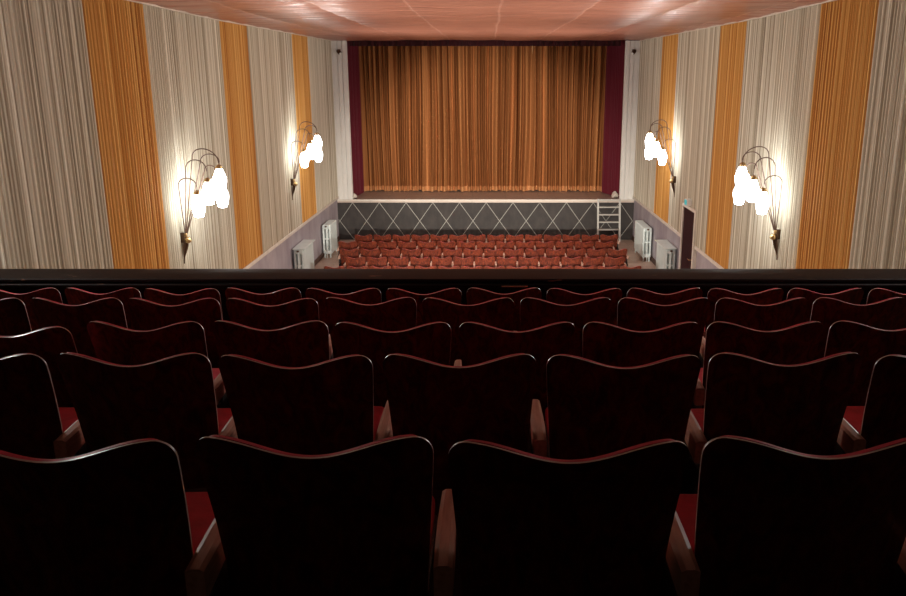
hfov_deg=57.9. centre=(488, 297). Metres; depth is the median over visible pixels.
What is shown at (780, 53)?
drape
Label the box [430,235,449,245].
seat
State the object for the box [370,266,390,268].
seat
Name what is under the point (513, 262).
seat
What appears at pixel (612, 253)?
seat
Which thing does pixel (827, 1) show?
crown molding
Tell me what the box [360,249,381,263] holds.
seat
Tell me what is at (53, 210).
drape
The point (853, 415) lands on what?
seat cushion
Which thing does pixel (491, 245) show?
seat
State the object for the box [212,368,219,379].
seat cushion
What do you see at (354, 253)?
seat
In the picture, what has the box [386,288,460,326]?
seat
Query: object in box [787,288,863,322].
seat
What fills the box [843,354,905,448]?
seat
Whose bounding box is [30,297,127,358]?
seat
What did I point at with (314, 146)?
wall sconce
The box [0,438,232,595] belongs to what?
seat
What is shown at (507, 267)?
seat
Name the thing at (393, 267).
seat
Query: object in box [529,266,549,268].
seat
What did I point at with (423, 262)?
seat
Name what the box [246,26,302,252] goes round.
drape
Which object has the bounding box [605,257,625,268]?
seat
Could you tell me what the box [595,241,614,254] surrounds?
seat
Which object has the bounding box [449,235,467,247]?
seat
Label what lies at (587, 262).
seat
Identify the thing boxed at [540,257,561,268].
seat
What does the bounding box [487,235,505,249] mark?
seat
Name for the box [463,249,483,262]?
seat
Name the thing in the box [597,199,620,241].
step ladder
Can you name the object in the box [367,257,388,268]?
seat
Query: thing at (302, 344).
seat
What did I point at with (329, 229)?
radiator
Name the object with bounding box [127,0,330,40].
crown molding
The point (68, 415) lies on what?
seat cushion
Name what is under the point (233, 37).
drape
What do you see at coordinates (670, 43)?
drape
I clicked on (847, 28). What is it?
drape
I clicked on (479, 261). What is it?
seat
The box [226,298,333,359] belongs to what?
seat
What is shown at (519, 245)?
seat
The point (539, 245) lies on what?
seat
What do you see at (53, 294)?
seat
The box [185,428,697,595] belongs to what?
floor
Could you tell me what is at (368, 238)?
seat
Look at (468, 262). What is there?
seat
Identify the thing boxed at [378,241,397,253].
seat
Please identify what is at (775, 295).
seat
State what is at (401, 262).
seat
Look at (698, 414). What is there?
seat cushion
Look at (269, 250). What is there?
rail
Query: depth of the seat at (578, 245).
22.03 m
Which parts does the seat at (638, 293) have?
backrest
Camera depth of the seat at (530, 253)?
21.07 m
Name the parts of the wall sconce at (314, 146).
arm, arm, lamp shade, arm, arm, lamp shade, lamp shade, lamp shade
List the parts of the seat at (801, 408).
frame, armrest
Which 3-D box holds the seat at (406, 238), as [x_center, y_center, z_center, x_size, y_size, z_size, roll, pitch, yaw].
[-2.444,-1.423,23.272,0.537,0.870,0.553,0,16,0]
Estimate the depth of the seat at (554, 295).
5.37 m
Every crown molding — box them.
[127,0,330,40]
[640,0,836,40]
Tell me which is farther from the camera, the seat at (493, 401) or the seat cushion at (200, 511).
the seat at (493, 401)
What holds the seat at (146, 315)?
on the floor at (436, 494)
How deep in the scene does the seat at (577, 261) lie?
20.09 m
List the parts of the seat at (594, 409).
frame, armrest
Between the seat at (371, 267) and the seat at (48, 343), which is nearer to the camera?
the seat at (48, 343)
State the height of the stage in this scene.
1.326 m
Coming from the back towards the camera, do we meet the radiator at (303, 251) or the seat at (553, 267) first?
the radiator at (303, 251)
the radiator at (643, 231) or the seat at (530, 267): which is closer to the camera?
the seat at (530, 267)
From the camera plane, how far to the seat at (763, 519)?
1.77 m
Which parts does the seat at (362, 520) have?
armrest, frame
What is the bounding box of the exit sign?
[684,199,691,205]
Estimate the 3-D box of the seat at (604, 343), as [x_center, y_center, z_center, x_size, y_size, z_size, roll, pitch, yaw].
[0.670,0.454,3.806,0.537,0.866,0.544,0,16,0]
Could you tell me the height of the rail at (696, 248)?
0.080 m
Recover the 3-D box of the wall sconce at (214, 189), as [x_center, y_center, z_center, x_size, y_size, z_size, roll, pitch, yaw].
[-4.439,-1.439,12.870,0.570,1.807,0.789,14,20,42]
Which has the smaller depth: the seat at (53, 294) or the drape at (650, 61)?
the seat at (53, 294)
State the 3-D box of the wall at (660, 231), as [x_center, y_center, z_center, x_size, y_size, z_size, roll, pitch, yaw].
[4.860,-1.447,12.133,0.320,6.600,28.600,0,15,0]
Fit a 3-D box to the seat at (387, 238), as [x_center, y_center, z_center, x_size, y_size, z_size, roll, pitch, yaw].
[-2.972,-1.425,23.287,0.537,0.863,0.529,0,15,0]
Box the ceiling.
[132,0,826,40]
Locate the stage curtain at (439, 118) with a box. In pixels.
[359,46,606,191]
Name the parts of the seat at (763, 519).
frame, armrest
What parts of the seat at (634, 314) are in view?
frame, armrest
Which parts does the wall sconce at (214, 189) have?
arm, knob, arm, lamp shade, arm, arm, arm, lamp shade, lamp shade, lamp shade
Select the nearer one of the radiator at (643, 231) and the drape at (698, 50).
the drape at (698, 50)
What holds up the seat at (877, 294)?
on the floor at (436, 494)
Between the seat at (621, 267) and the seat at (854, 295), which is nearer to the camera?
the seat at (854, 295)
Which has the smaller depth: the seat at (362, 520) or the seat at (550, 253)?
the seat at (362, 520)
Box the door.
[678,203,696,268]
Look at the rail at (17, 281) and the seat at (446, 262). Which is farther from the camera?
the seat at (446, 262)
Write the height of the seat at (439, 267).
0.866 m
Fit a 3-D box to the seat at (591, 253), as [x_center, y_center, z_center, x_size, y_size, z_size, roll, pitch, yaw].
[2.800,-0.914,21.355,0.537,0.866,0.531,0,14,1]
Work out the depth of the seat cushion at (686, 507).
2.14 m
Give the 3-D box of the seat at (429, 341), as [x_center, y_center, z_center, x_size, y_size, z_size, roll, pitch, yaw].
[-0.390,0.455,3.804,0.537,0.868,0.548,0,16,0]
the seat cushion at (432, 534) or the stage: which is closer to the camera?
the seat cushion at (432, 534)
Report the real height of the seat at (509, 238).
0.863 m
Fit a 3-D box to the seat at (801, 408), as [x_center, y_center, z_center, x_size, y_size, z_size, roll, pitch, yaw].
[0.983,0.534,2.977,0.537,0.873,0.534,0,14,0]
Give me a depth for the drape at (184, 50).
13.36 m
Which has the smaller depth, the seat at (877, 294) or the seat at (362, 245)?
the seat at (877, 294)
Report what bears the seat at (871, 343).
on the floor at (436, 494)
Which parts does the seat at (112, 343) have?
backrest, armrest, frame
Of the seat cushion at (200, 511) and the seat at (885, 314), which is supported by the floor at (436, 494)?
the seat at (885, 314)
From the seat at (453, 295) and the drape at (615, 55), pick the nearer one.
the seat at (453, 295)
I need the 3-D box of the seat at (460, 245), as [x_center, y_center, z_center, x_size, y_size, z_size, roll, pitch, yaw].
[-0.596,-1.169,22.313,0.537,0.864,0.537,0,15,1]
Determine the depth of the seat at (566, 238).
22.99 m
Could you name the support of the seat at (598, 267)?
on the floor at (635, 259)
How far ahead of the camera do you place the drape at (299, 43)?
21.54 m
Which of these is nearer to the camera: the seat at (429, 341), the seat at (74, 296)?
the seat at (429, 341)
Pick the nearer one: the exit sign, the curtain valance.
the exit sign
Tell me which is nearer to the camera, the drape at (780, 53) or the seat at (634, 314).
the seat at (634, 314)
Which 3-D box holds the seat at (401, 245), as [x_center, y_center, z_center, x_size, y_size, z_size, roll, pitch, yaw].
[-2.190,-1.169,22.332,0.539,0.878,0.541,0,14,0]
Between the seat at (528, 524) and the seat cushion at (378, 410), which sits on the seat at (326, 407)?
the seat cushion at (378, 410)
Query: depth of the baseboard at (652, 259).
23.37 m
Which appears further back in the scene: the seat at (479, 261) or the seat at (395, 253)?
the seat at (395, 253)
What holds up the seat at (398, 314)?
on the floor at (436, 494)
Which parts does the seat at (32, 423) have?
armrest, frame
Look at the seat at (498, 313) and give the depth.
4.43 m
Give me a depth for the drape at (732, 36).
16.10 m
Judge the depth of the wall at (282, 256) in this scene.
21.19 m
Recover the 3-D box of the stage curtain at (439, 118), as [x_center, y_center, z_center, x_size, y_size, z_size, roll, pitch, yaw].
[-0.210,-6.390,27.600,8.260,5.555,0.391,0,15,0]
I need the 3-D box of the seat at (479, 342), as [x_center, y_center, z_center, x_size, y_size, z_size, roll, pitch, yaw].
[0.138,0.455,3.804,0.537,0.868,0.547,0,16,0]
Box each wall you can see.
[249,200,338,268]
[633,200,718,268]
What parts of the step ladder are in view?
rail, rail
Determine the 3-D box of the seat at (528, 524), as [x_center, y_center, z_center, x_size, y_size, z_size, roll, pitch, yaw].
[0.183,0.642,2.005,0.537,0.868,0.547,0,16,0]
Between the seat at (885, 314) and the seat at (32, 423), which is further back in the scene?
the seat at (885, 314)
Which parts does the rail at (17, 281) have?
parapet panel, moulding, moulding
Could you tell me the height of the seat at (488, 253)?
0.867 m
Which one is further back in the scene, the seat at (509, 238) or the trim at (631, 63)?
the trim at (631, 63)
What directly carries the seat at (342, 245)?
on the floor at (635, 259)
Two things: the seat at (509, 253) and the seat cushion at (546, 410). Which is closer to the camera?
the seat cushion at (546, 410)
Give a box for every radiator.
[292,240,314,268]
[322,220,337,257]
[634,220,651,261]
[655,240,676,268]
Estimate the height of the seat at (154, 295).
0.865 m
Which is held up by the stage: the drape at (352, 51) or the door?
the drape at (352, 51)
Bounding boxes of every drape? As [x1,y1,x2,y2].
[0,0,113,268]
[82,0,169,268]
[143,5,238,268]
[219,21,262,268]
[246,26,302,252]
[291,34,316,222]
[307,37,337,211]
[347,41,363,195]
[602,40,625,197]
[633,37,662,211]
[654,34,678,223]
[668,26,720,252]
[705,21,746,268]
[728,4,820,268]
[796,0,878,268]
[848,0,905,268]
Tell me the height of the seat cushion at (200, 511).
0.063 m
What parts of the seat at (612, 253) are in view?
backrest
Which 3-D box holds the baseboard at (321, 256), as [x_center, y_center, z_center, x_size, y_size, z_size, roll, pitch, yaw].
[-4.895,1.675,12.958,0.030,0.140,28.600,0,15,0]
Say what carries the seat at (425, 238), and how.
on the floor at (635, 259)
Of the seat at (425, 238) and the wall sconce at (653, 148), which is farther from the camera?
the seat at (425, 238)
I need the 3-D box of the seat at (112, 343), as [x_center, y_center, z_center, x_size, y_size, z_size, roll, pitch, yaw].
[-1.449,0.453,3.813,0.537,0.862,0.531,0,15,0]
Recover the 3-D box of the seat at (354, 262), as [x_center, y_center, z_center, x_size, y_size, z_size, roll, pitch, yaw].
[-3.285,-0.653,20.370,0.576,0.867,0.531,0,14,0]
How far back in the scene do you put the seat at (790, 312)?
4.43 m
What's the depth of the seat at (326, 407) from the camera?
2.69 m
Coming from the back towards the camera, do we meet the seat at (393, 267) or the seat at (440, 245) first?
the seat at (440, 245)
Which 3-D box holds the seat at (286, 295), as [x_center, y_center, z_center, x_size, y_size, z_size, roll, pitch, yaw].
[-1.473,0.290,5.709,0.537,0.873,0.534,0,14,0]
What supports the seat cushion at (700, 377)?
on the seat at (795, 344)
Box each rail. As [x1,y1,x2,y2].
[0,269,905,320]
[243,196,338,268]
[633,197,723,268]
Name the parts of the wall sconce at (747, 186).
lamp shade, lamp shade, lamp shade, arm, arm, arm, lamp shade, arm, knob, arm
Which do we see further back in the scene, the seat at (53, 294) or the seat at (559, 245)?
the seat at (559, 245)
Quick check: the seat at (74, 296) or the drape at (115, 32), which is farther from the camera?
the drape at (115, 32)
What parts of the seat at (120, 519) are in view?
armrest, frame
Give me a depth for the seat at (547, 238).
22.98 m
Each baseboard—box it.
[314,236,339,266]
[632,236,655,265]
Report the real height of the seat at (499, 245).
0.867 m
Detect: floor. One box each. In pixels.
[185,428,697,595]
[314,240,655,268]
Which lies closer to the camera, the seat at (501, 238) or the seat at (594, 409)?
the seat at (594, 409)
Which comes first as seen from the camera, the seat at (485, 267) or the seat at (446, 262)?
the seat at (485, 267)
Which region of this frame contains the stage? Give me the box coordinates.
[337,190,633,239]
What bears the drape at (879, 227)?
attached to the wall at (660, 231)
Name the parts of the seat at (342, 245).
backrest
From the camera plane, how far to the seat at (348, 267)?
19.03 m
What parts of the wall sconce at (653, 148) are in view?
lamp shade, lamp shade, lamp shade, arm, arm, lamp shade, arm, arm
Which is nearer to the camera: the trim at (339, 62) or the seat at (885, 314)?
the seat at (885, 314)
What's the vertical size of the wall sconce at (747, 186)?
1.807 m
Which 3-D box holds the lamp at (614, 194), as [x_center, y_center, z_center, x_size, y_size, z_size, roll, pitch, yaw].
[4.092,-3.340,26.519,0.221,0.257,0.213,0,15,0]
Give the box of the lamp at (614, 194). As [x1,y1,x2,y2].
[612,191,617,198]
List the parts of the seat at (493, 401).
armrest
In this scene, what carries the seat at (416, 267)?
on the floor at (635, 259)
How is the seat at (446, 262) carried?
on the floor at (635, 259)
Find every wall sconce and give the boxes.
[178,148,228,263]
[290,121,322,199]
[645,119,675,196]
[733,146,782,259]
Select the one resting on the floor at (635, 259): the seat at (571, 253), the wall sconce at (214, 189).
the seat at (571, 253)
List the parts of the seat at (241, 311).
backrest, armrest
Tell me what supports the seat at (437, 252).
on the floor at (635, 259)
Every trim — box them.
[331,41,353,199]
[619,41,639,199]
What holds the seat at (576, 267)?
on the floor at (635, 259)
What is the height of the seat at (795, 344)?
0.864 m
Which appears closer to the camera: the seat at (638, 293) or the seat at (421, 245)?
the seat at (638, 293)
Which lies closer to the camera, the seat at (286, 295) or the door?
the seat at (286, 295)
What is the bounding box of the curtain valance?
[349,40,620,45]
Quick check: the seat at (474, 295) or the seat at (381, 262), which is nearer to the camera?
the seat at (474, 295)
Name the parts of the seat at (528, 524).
frame, armrest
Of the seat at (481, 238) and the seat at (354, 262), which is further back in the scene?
the seat at (481, 238)
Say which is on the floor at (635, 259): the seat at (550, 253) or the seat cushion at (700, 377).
the seat at (550, 253)
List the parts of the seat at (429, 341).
armrest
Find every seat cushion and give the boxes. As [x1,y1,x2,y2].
[59,407,77,431]
[185,492,214,554]
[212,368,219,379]
[217,408,231,433]
[373,406,383,441]
[429,496,434,557]
[545,407,549,447]
[676,494,697,552]
[691,409,703,430]
[698,368,702,382]
[843,406,864,433]
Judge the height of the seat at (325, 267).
0.870 m
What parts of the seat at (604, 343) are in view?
backrest, armrest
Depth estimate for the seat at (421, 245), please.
22.03 m
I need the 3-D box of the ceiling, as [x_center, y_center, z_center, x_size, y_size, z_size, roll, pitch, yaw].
[-0.105,-4.342,11.420,9.610,0.438,28.700,0,15,0]
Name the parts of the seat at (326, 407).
armrest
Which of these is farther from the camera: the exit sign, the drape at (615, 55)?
the drape at (615, 55)
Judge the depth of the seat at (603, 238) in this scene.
23.02 m
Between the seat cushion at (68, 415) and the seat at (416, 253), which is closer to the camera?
the seat cushion at (68, 415)
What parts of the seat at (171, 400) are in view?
armrest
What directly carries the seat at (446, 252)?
on the floor at (635, 259)
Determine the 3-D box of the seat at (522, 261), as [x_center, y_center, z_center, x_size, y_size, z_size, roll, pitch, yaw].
[0.986,-0.653,20.370,0.537,0.868,0.532,0,14,1]
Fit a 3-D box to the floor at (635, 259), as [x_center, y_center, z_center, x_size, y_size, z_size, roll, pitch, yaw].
[-0.105,1.833,13.025,10.150,0.200,28.650,0,15,0]
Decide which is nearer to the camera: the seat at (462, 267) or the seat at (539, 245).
the seat at (462, 267)
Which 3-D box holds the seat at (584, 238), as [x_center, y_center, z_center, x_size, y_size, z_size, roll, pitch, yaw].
[2.864,-1.425,23.284,0.537,0.861,0.529,0,15,-1]
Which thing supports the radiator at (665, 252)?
on the floor at (635, 259)
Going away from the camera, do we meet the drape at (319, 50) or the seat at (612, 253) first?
the seat at (612, 253)
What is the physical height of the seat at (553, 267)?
0.861 m
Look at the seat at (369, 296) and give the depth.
5.37 m
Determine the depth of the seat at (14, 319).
4.45 m
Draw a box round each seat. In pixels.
[0,288,62,330]
[0,298,31,335]
[0,326,77,406]
[0,353,87,458]
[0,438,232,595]
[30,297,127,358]
[57,352,237,488]
[65,288,141,329]
[87,321,229,407]
[128,298,221,367]
[144,288,222,319]
[195,434,455,595]
[212,320,329,366]
[218,354,392,454]
[225,288,300,305]
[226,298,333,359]
[305,288,380,333]
[324,266,344,268]
[325,297,416,357]
[334,322,461,407]
[337,241,359,266]
[338,249,360,265]
[344,257,367,268]
[347,266,367,268]
[354,235,373,246]
[358,241,378,252]
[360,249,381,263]
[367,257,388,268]
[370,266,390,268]
[374,235,392,246]
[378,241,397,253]
[381,249,401,262]
[383,353,546,489]
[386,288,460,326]
[388,257,410,268]
[392,235,411,247]
[392,266,413,268]
[398,241,417,254]
[402,249,422,263]
[410,257,431,268]
[411,234,430,246]
[415,266,436,268]
[417,241,437,253]
[422,249,442,262]
[422,297,513,365]
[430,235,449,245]
[432,257,453,268]
[437,241,456,254]
[438,266,458,268]
[443,249,463,266]
[448,439,700,595]
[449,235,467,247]
[453,257,474,268]
[457,241,476,252]
[459,321,574,427]
[461,266,481,268]
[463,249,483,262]
[466,288,541,330]
[468,234,486,245]
[475,257,496,268]
[477,241,495,257]
[484,249,504,267]
[484,266,504,268]
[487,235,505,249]
[496,241,515,252]
[496,257,517,268]
[505,249,524,267]
[506,235,524,245]
[506,266,527,268]
[516,241,535,257]
[518,257,539,268]
[520,297,611,357]
[525,234,543,246]
[525,249,545,261]
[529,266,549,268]
[536,241,555,253]
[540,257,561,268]
[544,235,562,247]
[544,354,706,493]
[546,249,566,267]
[547,288,621,325]
[552,266,572,268]
[555,241,574,254]
[561,257,582,268]
[563,235,581,246]
[567,249,586,262]
[575,241,594,253]
[575,266,595,268]
[581,235,599,247]
[583,257,604,268]
[583,321,704,408]
[587,249,607,263]
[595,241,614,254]
[597,266,618,268]
[600,234,618,249]
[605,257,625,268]
[608,249,628,266]
[617,297,709,367]
[620,266,641,268]
[627,288,705,337]
[676,435,905,595]
[691,352,865,455]
[698,321,822,408]
[704,288,783,331]
[714,297,807,330]
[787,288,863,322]
[810,297,904,359]
[824,320,905,405]
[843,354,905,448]
[866,288,905,329]
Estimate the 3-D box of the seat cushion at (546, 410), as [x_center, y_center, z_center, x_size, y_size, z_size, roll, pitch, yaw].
[0.437,0.498,3.027,0.440,0.063,0.380,0,16,0]
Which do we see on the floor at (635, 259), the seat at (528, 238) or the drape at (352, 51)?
the seat at (528, 238)
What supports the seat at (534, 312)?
on the floor at (436, 494)
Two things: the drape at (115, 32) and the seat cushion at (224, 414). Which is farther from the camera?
the drape at (115, 32)
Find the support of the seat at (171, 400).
on the floor at (436, 494)

